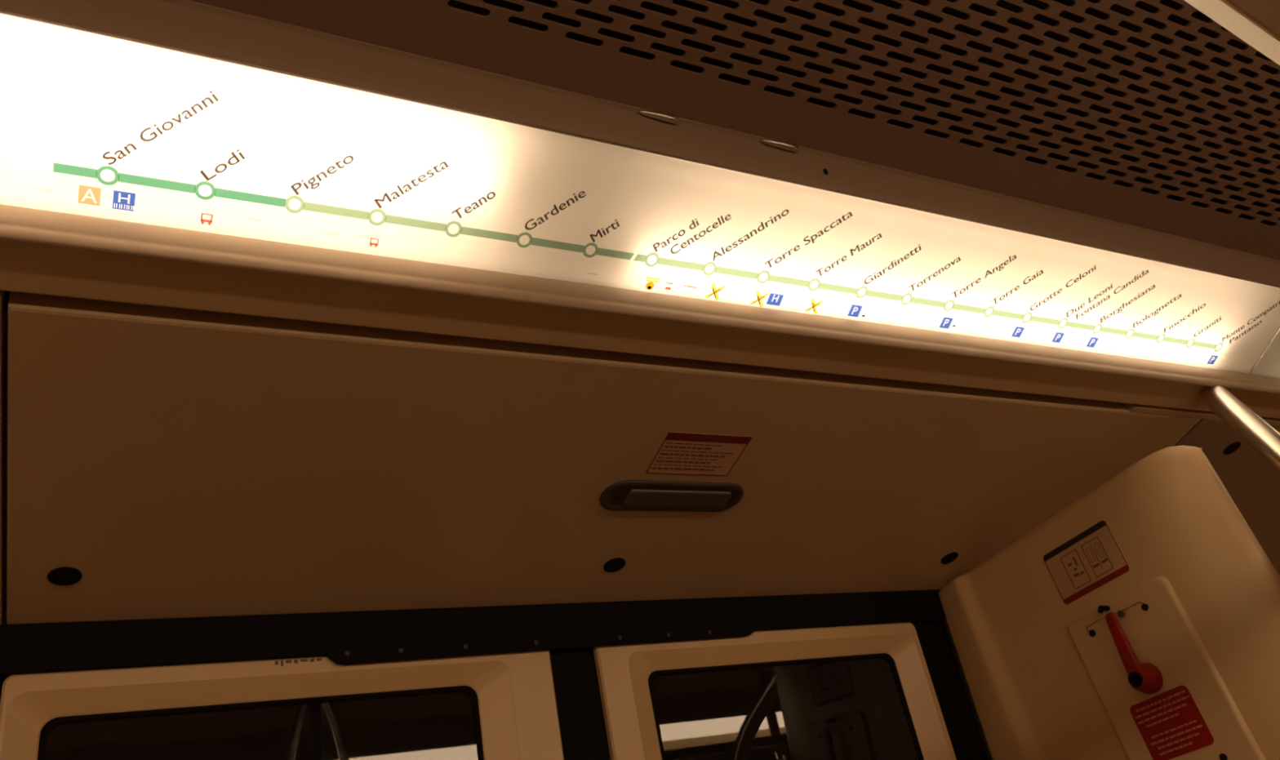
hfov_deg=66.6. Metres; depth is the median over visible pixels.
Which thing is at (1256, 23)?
ceiling light
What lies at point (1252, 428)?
handrail
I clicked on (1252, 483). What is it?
header panel
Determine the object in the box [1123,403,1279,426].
trim
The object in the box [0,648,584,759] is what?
door
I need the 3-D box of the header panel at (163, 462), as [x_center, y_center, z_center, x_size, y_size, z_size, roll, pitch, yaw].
[0.111,0.164,1.401,1.721,0.165,0.467,5,-32,-29]
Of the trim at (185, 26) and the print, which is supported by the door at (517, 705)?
the print
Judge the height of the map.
0.076 m
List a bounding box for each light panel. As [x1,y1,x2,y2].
[0,13,1279,373]
[1248,327,1279,377]
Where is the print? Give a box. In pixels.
[275,657,321,666]
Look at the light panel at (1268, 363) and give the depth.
1.68 m
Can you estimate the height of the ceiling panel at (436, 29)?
0.131 m
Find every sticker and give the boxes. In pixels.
[645,431,752,475]
[1043,520,1129,604]
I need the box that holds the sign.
[1129,684,1213,759]
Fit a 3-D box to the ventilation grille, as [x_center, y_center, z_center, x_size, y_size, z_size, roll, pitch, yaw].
[0.328,-0.604,0.959,6.600,0.220,0.860,5,-32,-29]
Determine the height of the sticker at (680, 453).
0.023 m
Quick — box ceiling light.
[1184,0,1279,65]
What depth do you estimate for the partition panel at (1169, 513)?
1.47 m
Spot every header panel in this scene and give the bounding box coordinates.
[0,289,6,625]
[6,291,1200,624]
[1173,418,1279,576]
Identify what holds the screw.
attached to the trim at (185, 26)
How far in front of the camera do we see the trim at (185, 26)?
0.98 m
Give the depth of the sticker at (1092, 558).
1.55 m
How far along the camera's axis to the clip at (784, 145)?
1.11 m
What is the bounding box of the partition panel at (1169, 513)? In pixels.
[938,444,1279,759]
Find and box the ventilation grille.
[447,0,1279,225]
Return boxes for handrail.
[1198,385,1279,471]
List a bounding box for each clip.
[639,110,679,124]
[760,138,799,152]
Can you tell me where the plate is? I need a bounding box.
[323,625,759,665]
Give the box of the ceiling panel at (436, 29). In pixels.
[189,0,1279,260]
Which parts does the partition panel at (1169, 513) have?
lever, knob, emergency handle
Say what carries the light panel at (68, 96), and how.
attached to the trim at (18, 224)
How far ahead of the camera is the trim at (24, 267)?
1.03 m
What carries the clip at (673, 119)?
attached to the trim at (185, 26)
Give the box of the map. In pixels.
[53,90,1279,364]
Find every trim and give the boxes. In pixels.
[0,0,1279,288]
[0,204,1279,394]
[0,239,1279,418]
[0,590,988,759]
[4,290,9,309]
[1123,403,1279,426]
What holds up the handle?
attached to the header panel at (163, 462)
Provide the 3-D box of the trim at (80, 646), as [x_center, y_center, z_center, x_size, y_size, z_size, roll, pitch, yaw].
[0.039,1.173,1.025,1.539,1.904,0.056,5,-32,-29]
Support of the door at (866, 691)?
in the wall
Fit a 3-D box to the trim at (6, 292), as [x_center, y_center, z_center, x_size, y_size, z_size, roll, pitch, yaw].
[0.136,-0.030,1.221,6.600,0.021,0.070,5,-32,-29]
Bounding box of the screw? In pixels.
[822,168,827,174]
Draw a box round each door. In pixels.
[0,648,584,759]
[568,622,956,759]
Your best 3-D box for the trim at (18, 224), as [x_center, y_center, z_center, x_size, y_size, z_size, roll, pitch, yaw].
[0.162,-0.073,1.178,6.600,0.051,0.022,5,-32,-29]
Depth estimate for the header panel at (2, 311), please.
0.96 m
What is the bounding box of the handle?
[599,480,743,511]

